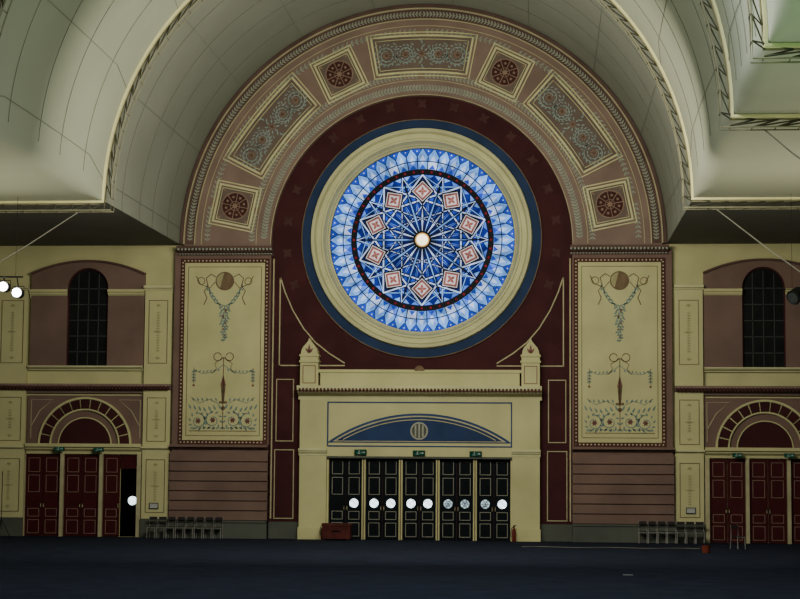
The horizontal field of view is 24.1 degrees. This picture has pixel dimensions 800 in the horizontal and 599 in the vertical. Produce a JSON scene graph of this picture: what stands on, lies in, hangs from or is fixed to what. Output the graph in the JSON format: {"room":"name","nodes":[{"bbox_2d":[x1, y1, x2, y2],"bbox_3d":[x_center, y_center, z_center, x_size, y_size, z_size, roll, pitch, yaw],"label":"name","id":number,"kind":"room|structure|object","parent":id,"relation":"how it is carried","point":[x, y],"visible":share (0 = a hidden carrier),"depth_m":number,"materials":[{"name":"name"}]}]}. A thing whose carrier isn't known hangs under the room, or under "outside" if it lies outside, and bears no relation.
{"room":"large event hall","nodes":[
{"label":"large event hall","id":0,"kind":"room"},
{"bbox_2d":[0,286,30,535],"bbox_3d":[-15.864,4.505,76.314,1.302,10.154,0.420,0,-5,5],"label":"wall","id":1,"kind":"structure","parent":0,"point":[14,312],"depth_m":76.28,"materials":[{"name":"beige paint"}]},
{"bbox_2d":[0,203,178,245],"bbox_3d":[-19.790,-2.786,71.246,20.715,0.001,12.500,0,-5,5],"label":"ceiling","id":2,"kind":"structure","parent":0,"point":[116,228],"depth_m":71.76,"materials":[{"name":"paint"}]},
{"bbox_2d":[140,285,173,537],"bbox_3d":[-9.846,4.502,75.802,1.162,10.154,0.420,0,-5,5],"label":"wall","id":3,"kind":"structure","parent":0,"point":[158,342],"depth_m":75.78,"materials":[{"name":"beige paint"}]},
{"bbox_2d":[149,503,157,508],"bbox_3d":[-9.899,8.293,75.374,0.370,0.237,0.050,0,-5,5],"label":"notice","id":4,"kind":"object","parent":3,"relation":"attached to","point":[151,505],"visible":1,"depth_m":75.36,"materials":[{"name":"white paper"}]},
{"bbox_2d":[167,444,268,538],"bbox_3d":[-7.292,7.692,75.194,4.020,3.729,0.600,0,-5,5],"label":"wall","id":5,"kind":"structure","parent":0,"point":[232,486],"depth_m":75.04,"materials":[{"name":"pink paint"}]},
{"bbox_2d":[171,251,271,452],"bbox_3d":[-7.198,2.137,75.861,3.940,8.268,0.300,0,-5,5],"label":"wall","id":6,"kind":"structure","parent":0,"point":[177,292],"depth_m":75.84,"materials":[{"name":"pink paint"}]},
{"bbox_2d":[178,259,269,444],"bbox_3d":[-7.113,2.086,75.673,3.618,7.510,0.062,0,-5,5],"label":"painted panel","id":7,"kind":"object","parent":6,"relation":"attached to","point":[224,303],"visible":1,"depth_m":75.67,"materials":[{"name":"beige paint"}]},
{"bbox_2d":[176,246,273,256],"bbox_3d":[-7.081,-1.959,76.020,3.907,0.365,0.730,0,-5,5],"label":"crown molding","id":8,"kind":"structure","parent":6,"relation":"attached to","point":[182,250],"depth_m":75.80,"materials":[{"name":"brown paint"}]},
{"bbox_2d":[0,536,799,598],"bbox_3d":[-2.814,5.698,32.463,64.000,0.200,85.000,0,-5,5],"label":"floor","id":9,"kind":"structure","parent":0,"point":[31,567],"depth_m":51.16,"materials":[{"name":"blue carpet"}]},
{"bbox_2d":[0,471,9,535],"bbox_3d":[-15.911,8.164,74.907,0.627,2.594,0.582,0,-5,5],"label":"stand","id":10,"kind":"object","parent":9,"relation":"on","point":[1,521],"visible":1,"depth_m":74.95,"materials":[{"name":"black metal"}]},
{"bbox_2d":[146,516,157,537],"bbox_3d":[-9.868,9.061,74.639,0.338,0.862,0.524,0,-5,5],"label":"chair","id":11,"kind":"object","parent":9,"relation":"on","point":[150,518],"visible":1,"depth_m":74.84,"materials":[{"name":"metal"}]},
{"bbox_2d":[156,516,166,537],"bbox_3d":[-9.490,9.061,74.607,0.338,0.862,0.524,0,-5,6],"label":"chair","id":12,"kind":"object","parent":9,"relation":"on","point":[160,518],"visible":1,"depth_m":74.79,"materials":[{"name":"metal"}]},
{"bbox_2d":[165,516,175,537],"bbox_3d":[-9.112,9.061,74.575,0.338,0.862,0.524,0,-5,5],"label":"chair","id":13,"kind":"object","parent":9,"relation":"on","point":[169,518],"visible":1,"depth_m":74.74,"materials":[{"name":"metal"}]},
{"bbox_2d":[175,516,185,538],"bbox_3d":[-8.734,9.061,74.543,0.338,0.862,0.524,0,-5,6],"label":"chair","id":14,"kind":"object","parent":9,"relation":"on","point":[179,518],"visible":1,"depth_m":74.75,"materials":[{"name":"metal"}]},
{"bbox_2d":[184,517,194,538],"bbox_3d":[-8.357,9.061,74.510,0.338,0.862,0.524,0,-5,5],"label":"chair","id":15,"kind":"object","parent":9,"relation":"on","point":[188,518],"visible":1,"depth_m":74.70,"materials":[{"name":"metal"}]},
{"bbox_2d":[193,517,203,538],"bbox_3d":[-7.981,9.060,74.478,0.338,0.862,0.524,0,-5,5],"label":"chair","id":16,"kind":"object","parent":9,"relation":"on","point":[197,518],"visible":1,"depth_m":74.70,"materials":[{"name":"metal"}]},
{"bbox_2d":[203,517,213,538],"bbox_3d":[-7.604,9.060,74.447,0.338,0.862,0.524,0,-5,6],"label":"chair","id":17,"kind":"object","parent":9,"relation":"on","point":[207,518],"visible":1,"depth_m":74.66,"materials":[{"name":"metal"}]},
{"bbox_2d":[212,517,222,538],"bbox_3d":[-7.228,9.060,74.415,0.338,0.862,0.524,0,-5,5],"label":"chair","id":18,"kind":"object","parent":9,"relation":"on","point":[216,518],"visible":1,"depth_m":74.59,"materials":[{"name":"metal"}]},
{"bbox_2d":[321,523,352,540],"bbox_3d":[-2.477,9.121,73.620,1.160,0.660,0.665,0,-5,5],"label":"chest","id":19,"kind":"object","parent":9,"relation":"on","point":[329,530],"visible":1,"depth_m":73.38,"materials":[{"name":"red paint"}]},
{"bbox_2d":[297,338,541,541],"bbox_3d":[0.754,5.529,74.467,9.728,8.019,0.890,0,-5,5],"label":"entrance portal","id":20,"kind":"object","parent":9,"relation":"on","point":[445,414],"visible":1,"depth_m":74.57,"materials":[{"name":"beige paint"}]},
{"bbox_2d":[329,458,361,538],"bbox_3d":[-2.172,7.943,74.956,1.319,3.228,0.157,0,-5,5],"label":"door","id":21,"kind":"structure","parent":20,"relation":"attached to","point":[345,478],"depth_m":74.97,"materials":[{"name":"black wood"}]},
{"bbox_2d":[354,449,366,454],"bbox_3d":[-1.569,6.079,74.656,0.482,0.209,0.115,0,-5,5],"label":"exit sign","id":22,"kind":"object","parent":20,"relation":"attached to","point":[356,452],"visible":1,"depth_m":74.61,"materials":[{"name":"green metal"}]},
{"bbox_2d":[366,458,398,538],"bbox_3d":[-0.698,7.942,74.830,1.319,3.228,0.157,0,-5,5],"label":"door","id":23,"kind":"structure","parent":20,"relation":"attached to","point":[376,468],"depth_m":74.82,"materials":[{"name":"black wood"}]},
{"bbox_2d":[413,450,424,455],"bbox_3d":[0.754,6.098,74.456,0.482,0.209,0.115,0,-5,5],"label":"exit sign","id":24,"kind":"object","parent":20,"relation":"attached to","point":[415,452],"visible":1,"depth_m":74.41,"materials":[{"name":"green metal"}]},
{"bbox_2d":[403,459,435,539],"bbox_3d":[0.776,7.942,74.705,1.319,3.228,0.157,0,-5,5],"label":"door","id":25,"kind":"structure","parent":20,"relation":"attached to","point":[410,466],"depth_m":74.70,"materials":[{"name":"black wood"}]},
{"bbox_2d":[440,459,472,539],"bbox_3d":[2.250,7.941,74.580,1.319,3.228,0.157,0,-5,5],"label":"door","id":26,"kind":"structure","parent":20,"relation":"attached to","point":[447,466],"depth_m":74.57,"materials":[{"name":"black wood"}]},
{"bbox_2d":[470,451,481,456],"bbox_3d":[2.997,6.117,74.264,0.482,0.209,0.115,0,-5,5],"label":"exit sign","id":27,"kind":"object","parent":20,"relation":"attached to","point":[472,453],"visible":1,"depth_m":74.22,"materials":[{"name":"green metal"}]},
{"bbox_2d":[477,459,510,540],"bbox_3d":[3.724,7.940,74.455,1.319,3.228,0.157,0,-5,5],"label":"door","id":28,"kind":"structure","parent":20,"relation":"attached to","point":[493,475],"depth_m":74.44,"materials":[{"name":"black wood"}]},
{"bbox_2d":[511,525,516,541],"bbox_3d":[4.464,9.178,73.556,0.210,0.640,0.159,-4,-7,37],"label":"fire extinguisher","id":29,"kind":"object","parent":9,"relation":"on","point":[513,530],"visible":1,"depth_m":73.48,"materials":[{"name":"red metal"}]},
{"bbox_2d":[522,546,699,548],"bbox_3d":[7.612,8.970,67.785,6.399,0.019,0.608,0,-5,5],"label":"cable","id":30,"kind":"object","parent":9,"relation":"on","point":[522,546],"visible":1,"depth_m":67.75,"materials":[{"name":"grey rubber"}]},
{"bbox_2d":[638,521,647,542],"bbox_3d":[9.460,9.053,72.997,0.338,0.862,0.524,0,-5,6],"label":"chair","id":31,"kind":"object","parent":9,"relation":"on","point":[640,522],"visible":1,"depth_m":72.79,"materials":[{"name":"metal"}]},
{"bbox_2d":[648,521,656,542],"bbox_3d":[9.826,9.052,72.966,0.338,0.862,0.524,0,-5,5],"label":"chair","id":32,"kind":"object","parent":9,"relation":"on","point":[649,522],"visible":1,"depth_m":72.78,"materials":[{"name":"metal"}]},
{"bbox_2d":[657,521,666,543],"bbox_3d":[10.191,9.052,72.935,0.338,0.862,0.524,0,-5,6],"label":"chair","id":33,"kind":"object","parent":9,"relation":"on","point":[658,522],"visible":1,"depth_m":73.13,"materials":[{"name":"metal"}]},
{"bbox_2d":[667,521,675,543],"bbox_3d":[10.557,9.052,72.904,0.338,0.862,0.524,0,-5,6],"label":"chair","id":34,"kind":"object","parent":9,"relation":"on","point":[668,523],"visible":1,"depth_m":72.97,"materials":[{"name":"metal"}]},
{"bbox_2d":[676,521,685,543],"bbox_3d":[10.921,9.052,72.873,0.338,0.862,0.524,0,-5,5],"label":"chair","id":35,"kind":"object","parent":9,"relation":"on","point":[677,523],"visible":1,"depth_m":73.07,"materials":[{"name":"metal"}]},
{"bbox_2d":[686,522,695,543],"bbox_3d":[11.286,9.052,72.842,0.338,0.862,0.524,0,-5,4],"label":"chair","id":36,"kind":"object","parent":9,"relation":"on","point":[687,523],"visible":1,"depth_m":73.07,"materials":[{"name":"metal"}]},
{"bbox_2d":[695,521,704,543],"bbox_3d":[11.650,9.052,72.811,0.338,0.862,0.524,0,-5,6],"label":"chair","id":37,"kind":"object","parent":9,"relation":"on","point":[696,523],"visible":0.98,"depth_m":73.02,"materials":[{"name":"metal"}]},
{"bbox_2d":[701,543,710,552],"bbox_3d":[10.432,8.467,63.931,0.330,0.350,0.330,0,-5,5],"label":"bucket","id":38,"kind":"object","parent":9,"relation":"on","point":[705,548],"visible":1,"depth_m":63.82,"materials":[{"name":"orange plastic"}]},
{"bbox_2d":[730,525,745,548],"bbox_3d":[12.204,8.582,67.756,0.338,0.862,0.524,3,-6,-24],"label":"chair","id":39,"kind":"object","parent":9,"relation":"on","point":[731,526],"visible":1,"depth_m":67.86,"materials":[{"name":"metal"}]},
{"bbox_2d":[0,0,799,243],"bbox_3d":[-0.238,-8.457,62.849,61.104,10.019,26.923,0,-5,5],"label":"ceiling","id":40,"kind":"structure","parent":0,"point":[67,67],"depth_m":63.18,"materials":[{"name":"paint"}]},
{"bbox_2d":[0,201,22,277],"bbox_3d":[-13.483,-2.096,63.135,1.683,2.752,0.060,0,-5,5],"label":"bar","id":41,"kind":"object","parent":40,"relation":"hanging from","point":[17,201],"visible":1,"depth_m":62.96,"materials":[{"name":"black metal"}]},
{"bbox_2d":[0,278,10,292],"bbox_3d":[-13.309,-0.471,63.234,0.428,0.491,0.590,0,-5,5],"label":"stage light","id":42,"kind":"object","parent":41,"relation":"hanging from","point":[5,287],"visible":1,"depth_m":62.96,"materials":[{"name":"black metal"}]},
{"bbox_2d":[11,278,24,297],"bbox_3d":[-12.843,-0.366,63.185,0.428,0.686,0.590,0,-5,5],"label":"stage light","id":43,"kind":"object","parent":41,"relation":"hanging from","point":[16,292],"visible":1,"depth_m":62.92,"materials":[{"name":"white glass"}]},
{"bbox_2d":[0,211,78,261],"bbox_3d":[-12.622,-1.905,63.651,3.388,2.354,0.038,2,-6,-16],"label":"cable","id":44,"kind":"object","parent":41,"relation":"attached to","point":[78,211],"visible":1,"depth_m":63.77,"materials":[{"name":"grey metal"}]},
{"bbox_2d":[0,0,799,212],"bbox_3d":[-0.166,-8.178,63.786,60.715,10.375,0.488,0,-5,5],"label":"molding","id":45,"kind":"structure","parent":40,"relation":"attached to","point":[130,88],"depth_m":63.97,"materials":[{"name":"cream painted metal"},{"name":"dark painted metal"}]},
{"bbox_2d":[716,208,799,271],"bbox_3d":[12.169,-1.662,61.618,3.594,2.846,0.038,-2,-6,21],"label":"cable","id":46,"kind":"object","parent":45,"relation":"hanging from","point":[716,208],"visible":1,"depth_m":61.76,"materials":[{"name":"grey metal"}]},
{"bbox_2d":[783,287,799,304],"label":"stage light","id":47,"kind":"object","parent":40,"relation":"hanging from","point":[793,296],"depth_m":60.70,"materials":[{"name":"black metal"}]},
{"bbox_2d":[0,203,799,543],"bbox_3d":[0.861,-2.555,75.769,61.104,24.360,0.001,0,-5,5],"label":"wall","id":48,"kind":"structure","parent":0,"point":[689,261],"depth_m":76.26,"materials":[{"name":"beige paint"}]},
{"bbox_2d":[24,455,59,535],"bbox_3d":[-14.494,7.930,76.019,1.427,3.268,0.127,0,-5,5],"label":"door","id":49,"kind":"structure","parent":48,"relation":"in","point":[42,484],"depth_m":76.02,"materials":[{"name":"red wood"}]},
{"bbox_2d":[63,455,98,535],"bbox_3d":[-12.892,7.930,75.883,1.427,3.268,0.127,0,-5,5],"label":"door","id":50,"kind":"structure","parent":48,"relation":"in","point":[81,481],"depth_m":75.89,"materials":[{"name":"red wood"}]},
{"bbox_2d":[23,454,141,536],"bbox_3d":[-12.842,7.915,75.847,4.804,3.323,0.200,0,-5,5],"label":"door frame","id":51,"kind":"structure","parent":48,"relation":"attached to","point":[62,456],"depth_m":75.74,"materials":[{"name":"beige wood"}]},
{"bbox_2d":[25,395,142,453],"bbox_3d":[-12.807,5.069,75.996,4.756,2.371,0.410,0,-5,5],"label":"arch","id":52,"kind":"object","parent":48,"relation":"attached to","point":[79,424],"visible":1,"depth_m":76.04,"materials":[{"name":"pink paint"}]},
{"bbox_2d":[55,447,64,450],"bbox_3d":[-13.744,6.027,75.716,0.386,0.167,0.115,0,-5,5],"label":"exit sign","id":53,"kind":"object","parent":52,"relation":"attached to","point":[56,448],"visible":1,"depth_m":75.67,"materials":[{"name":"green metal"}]},
{"bbox_2d":[94,447,103,451],"bbox_3d":[-12.142,6.046,75.578,0.386,0.167,0.115,0,-5,5],"label":"exit sign","id":54,"kind":"object","parent":52,"relation":"attached to","point":[96,449],"visible":1,"depth_m":75.54,"materials":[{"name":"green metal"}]},
{"bbox_2d":[0,383,171,392],"bbox_3d":[-17.052,3.608,76.444,15.638,0.360,0.530,0,-5,5],"label":"crown molding","id":55,"kind":"structure","parent":48,"relation":"attached to","point":[29,387],"depth_m":75.97,"materials":[{"name":"brown paint"}]},
{"bbox_2d":[27,260,145,370],"bbox_3d":[-12.761,0.634,76.440,4.776,4.504,0.350,0,-5,5],"label":"window surround","id":56,"kind":"object","parent":48,"relation":"attached to","point":[50,284],"visible":1,"depth_m":76.41,"materials":[{"name":"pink paint"}]},
{"bbox_2d":[66,268,107,365],"bbox_3d":[-12.730,0.726,76.563,1.688,4.023,0.097,0,-5,5],"label":"window","id":57,"kind":"structure","parent":56,"relation":"attached to","point":[87,324],"depth_m":76.56,"materials":[{"name":"black glass"}]},
{"bbox_2d":[102,455,136,536],"bbox_3d":[-11.312,7.929,75.749,1.383,3.268,0.127,0,-5,5],"label":"door","id":58,"kind":"structure","parent":48,"relation":"in","point":[115,502],"depth_m":75.78,"materials":[{"name":"red wood"}]},
{"bbox_2d":[710,459,745,542],"bbox_3d":[12.874,7.918,73.694,1.367,3.268,0.127,0,-5,5],"label":"door","id":59,"kind":"structure","parent":48,"relation":"in","point":[720,469],"depth_m":73.70,"materials":[{"name":"red wood"}]},
{"bbox_2d":[674,386,799,395],"bbox_3d":[18.638,3.592,73.412,15.638,0.360,0.530,0,-5,5],"label":"crown molding","id":60,"kind":"structure","parent":48,"relation":"attached to","point":[707,390],"depth_m":73.75,"materials":[{"name":"brown paint"}]},
{"bbox_2d":[705,458,791,543],"bbox_3d":[14.391,7.902,73.533,4.804,3.323,0.200,0,-5,5],"label":"door frame","id":61,"kind":"structure","parent":48,"relation":"attached to","point":[707,471],"depth_m":73.50,"materials":[{"name":"beige wood"}]},
{"bbox_2d":[703,258,799,371],"bbox_3d":[14.405,0.622,74.132,4.776,4.504,0.350,0,-5,5],"label":"window surround","id":62,"kind":"object","parent":48,"relation":"attached to","point":[722,292],"visible":1,"depth_m":74.19,"materials":[{"name":"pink paint"}]},
{"bbox_2d":[742,267,785,366],"bbox_3d":[14.395,0.714,74.259,1.688,4.023,0.097,0,-5,5],"label":"window","id":63,"kind":"structure","parent":62,"relation":"attached to","point":[763,303],"depth_m":74.26,"materials":[{"name":"black glass"}]},
{"bbox_2d":[704,398,799,458],"bbox_3d":[14.379,5.057,73.686,4.756,2.371,0.410,0,-5,5],"label":"arch","id":64,"kind":"object","parent":48,"relation":"attached to","point":[768,428],"visible":1,"depth_m":73.77,"materials":[{"name":"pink paint"}]},
{"bbox_2d":[732,453,742,456],"bbox_3d":[13.213,6.094,73.418,0.386,0.167,0.115,0,-5,5],"label":"exit sign","id":65,"kind":"object","parent":64,"relation":"attached to","point":[733,454],"visible":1,"depth_m":73.38,"materials":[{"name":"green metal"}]},
{"bbox_2d":[784,453,794,457],"bbox_3d":[15.216,6.093,73.248,0.386,0.167,0.115,0,-5,5],"label":"exit sign","id":66,"kind":"object","parent":64,"relation":"attached to","point":[786,455],"visible":1,"depth_m":73.20,"materials":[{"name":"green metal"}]},
{"bbox_2d":[749,459,786,542],"bbox_3d":[14.446,7.917,73.561,1.427,3.268,0.127,0,-5,5],"label":"door","id":67,"kind":"structure","parent":48,"relation":"in","point":[767,483],"depth_m":73.58,"materials":[{"name":"red wood"}]},
{"bbox_2d":[791,460,799,543],"bbox_3d":[16.049,7.917,73.424,1.427,3.268,0.127,0,-5,5],"label":"door","id":68,"kind":"structure","parent":48,"relation":"in","point":[795,464],"depth_m":73.48,"materials":[{"name":"red wood"}]},
{"bbox_2d":[268,96,571,541],"bbox_3d":[0.834,0.633,75.426,12.140,17.948,0.090,0,-5,5],"label":"wall","id":69,"kind":"structure","parent":0,"point":[544,316],"depth_m":75.43,"materials":[{"name":"red paint"}]},
{"bbox_2d":[301,119,541,357],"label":"window","id":70,"kind":"structure","parent":69,"relation":"in","point":[421,238],"depth_m":76.11,"materials":[{"name":"blue glass"}]},
{"bbox_2d":[180,4,666,245],"bbox_3d":[0.879,-6.994,75.995,19.634,10.060,0.380,0,-5,5],"label":"arch","id":71,"kind":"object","parent":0,"point":[636,164],"depth_m":76.08,"materials":[{"name":"brown paint"}]},
{"bbox_2d":[208,180,261,232],"bbox_3d":[-6.702,-3.800,76.192,2.186,2.186,0.070,0,-5,5],"label":"arch panel","id":72,"kind":"object","parent":71,"relation":"attached to","point":[235,205],"visible":1,"depth_m":76.19,"materials":[{"name":"beige paint"}]},
{"bbox_2d":[223,72,320,178],"bbox_3d":[-5.207,-7.085,76.374,4.022,4.417,0.070,0,-5,5],"label":"arch panel","id":73,"kind":"object","parent":71,"relation":"attached to","point":[290,105],"visible":1,"depth_m":76.36,"materials":[{"name":"brown paint"}]},
{"bbox_2d":[279,111,285,117],"bbox_3d":[-4.780,-7.546,76.365,0.306,0.314,0.012,0,-5,5],"label":"flower","id":74,"kind":"object","parent":73,"relation":"on","point":[282,114],"depth_m":76.37,"materials":[{"name":"brown paint"}]},
{"bbox_2d":[292,97,298,103],"bbox_3d":[-4.250,-8.126,76.375,0.306,0.314,0.012,0,-5,5],"label":"flower","id":75,"kind":"object","parent":73,"relation":"on","point":[295,100],"depth_m":76.37,"materials":[{"name":"brown paint"}]},
{"bbox_2d":[309,45,368,103],"bbox_3d":[-2.470,-9.171,76.338,2.470,2.470,0.070,0,-5,5],"label":"arch panel","id":76,"kind":"object","parent":71,"relation":"attached to","point":[339,74],"visible":1,"depth_m":76.32,"materials":[{"name":"beige paint"}]},
{"bbox_2d":[366,31,477,79],"bbox_3d":[0.888,-9.910,76.122,4.560,1.977,0.070,0,-5,5],"label":"arch panel","id":77,"kind":"object","parent":71,"relation":"attached to","point":[413,53],"visible":1,"depth_m":76.13,"materials":[{"name":"brown paint"}]},
{"bbox_2d":[402,51,408,56],"bbox_3d":[0.234,-9.967,76.167,0.306,0.314,0.012,0,-5,5],"label":"flower","id":78,"kind":"object","parent":77,"relation":"on","point":[404,53],"depth_m":76.17,"materials":[{"name":"brown paint"}]},
{"bbox_2d":[454,51,460,57],"bbox_3d":[2.337,-9.915,75.984,0.306,0.314,0.012,0,-5,5],"label":"flower","id":79,"kind":"object","parent":77,"relation":"on","point":[457,54],"depth_m":75.98,"materials":[{"name":"brown paint"}]},
{"bbox_2d":[474,43,534,101],"bbox_3d":[4.236,-9.174,75.769,2.470,2.470,0.070,0,-5,5],"label":"arch panel","id":80,"kind":"object","parent":71,"relation":"attached to","point":[504,72],"visible":1,"depth_m":75.76,"materials":[{"name":"beige paint"}]},
{"bbox_2d":[523,69,622,176],"bbox_3d":[6.942,-7.090,75.342,4.020,4.419,0.070,0,-5,5],"label":"arch panel","id":81,"kind":"object","parent":71,"relation":"attached to","point":[556,105],"visible":1,"depth_m":75.34,"materials":[{"name":"brown paint"}]},
{"bbox_2d":[559,108,565,114],"bbox_3d":[6.534,-7.552,75.404,0.306,0.314,0.012,0,-5,5],"label":"flower","id":82,"kind":"object","parent":81,"relation":"on","point":[562,111],"depth_m":75.41,"materials":[{"name":"brown paint"}]},
{"bbox_2d":[569,121,575,127],"bbox_3d":[6.950,-7.043,75.321,0.306,0.314,0.012,0,-5,5],"label":"flower","id":83,"kind":"object","parent":81,"relation":"on","point":[572,124],"depth_m":75.32,"materials":[{"name":"brown paint"}]},
{"bbox_2d":[583,177,636,230],"bbox_3d":[8.386,-3.807,74.910,2.186,2.186,0.070,0,-5,5],"label":"arch panel","id":84,"kind":"object","parent":71,"relation":"attached to","point":[609,204],"visible":1,"depth_m":74.90,"materials":[{"name":"beige paint"}]},
{"bbox_2d":[572,249,672,454],"bbox_3d":[8.825,2.130,74.500,3.940,8.268,0.300,0,-5,5],"label":"wall","id":85,"kind":"structure","parent":0,"point":[668,256],"depth_m":74.33,"materials":[{"name":"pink paint"}]},
{"bbox_2d":[570,244,668,255],"bbox_3d":[8.733,-1.966,74.677,3.907,0.365,0.730,0,-5,5],"label":"crown molding","id":86,"kind":"structure","parent":85,"relation":"attached to","point":[641,248],"depth_m":74.46,"materials":[{"name":"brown paint"}]},
{"bbox_2d":[574,258,665,446],"bbox_3d":[8.709,2.078,74.329,3.618,7.510,0.062,0,-5,5],"label":"painted panel","id":87,"kind":"object","parent":85,"relation":"attached to","point":[620,313],"visible":1,"depth_m":74.33,"materials":[{"name":"beige paint"}]},
{"bbox_2d":[572,447,675,542],"bbox_3d":[8.810,7.684,73.826,4.020,3.729,0.600,0,-5,5],"label":"wall","id":88,"kind":"structure","parent":0,"point":[611,494],"depth_m":73.68,"materials":[{"name":"pink paint"}]},
{"bbox_2d":[674,285,704,542],"bbox_3d":[11.428,4.493,73.995,1.162,10.154,0.420,0,-5,5],"label":"pilaster","id":89,"kind":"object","parent":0,"point":[688,299],"depth_m":73.97,"materials":[{"name":"beige paint"}]},
{"bbox_2d":[686,508,695,513],"bbox_3d":[11.411,8.284,73.564,0.370,0.237,0.050,0,-5,5],"label":"notice","id":90,"kind":"object","parent":89,"relation":"attached to","point":[688,510],"visible":1,"depth_m":73.54,"materials":[{"name":"white paper"}]},
{"bbox_2d":[667,201,799,243],"bbox_3d":[20.454,-2.804,67.827,20.715,0.001,12.500,0,-5,5],"label":"ceiling","id":91,"kind":"structure","parent":0,"point":[772,226],"depth_m":69.73,"materials":[{"name":"paint"}]},
{"bbox_2d":[715,0,799,113],"bbox_3d":[-1.710,-10.088,45.542,61.104,10.019,7.975,0,-5,5],"label":"ceiling","id":92,"kind":"structure","parent":0,"point":[757,88],"depth_m":45.04,"materials":[{"name":"paint"}]},
{"bbox_2d":[0,0,799,130],"bbox_3d":[-1.382,-9.526,49.478,60.715,10.375,0.488,0,-5,5],"label":"roof truss","id":93,"kind":"object","parent":92,"relation":"attached to","point":[767,118],"visible":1,"depth_m":48.16,"materials":[{"name":"beige metal"}]},
{"bbox_2d":[764,129,799,158],"bbox_3d":[9.939,-3.750,47.466,1.672,1.359,0.038,-4,-7,42],"label":"cable","id":94,"kind":"object","parent":93,"relation":"hanging from","point":[764,129],"visible":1,"depth_m":47.68,"materials":[{"name":"grey metal"}]},
{"bbox_2d":[746,0,799,63],"bbox_3d":[-2.054,-10.271,41.571,60.715,10.375,0.488,0,-5,5],"label":"roof truss","id":95,"kind":"object","parent":92,"relation":"attached to","point":[782,47],"visible":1,"depth_m":40.16,"materials":[{"name":"painted metal"},{"name":"steel"}]},
{"bbox_2d":[766,0,799,42],"bbox_3d":[-2.535,-11.003,35.831,61.104,10.019,11.611,0,-5,5],"label":"ceiling","id":96,"kind":"structure","parent":0,"point":[783,16],"depth_m":38.88,"materials":[{"name":"paint"}]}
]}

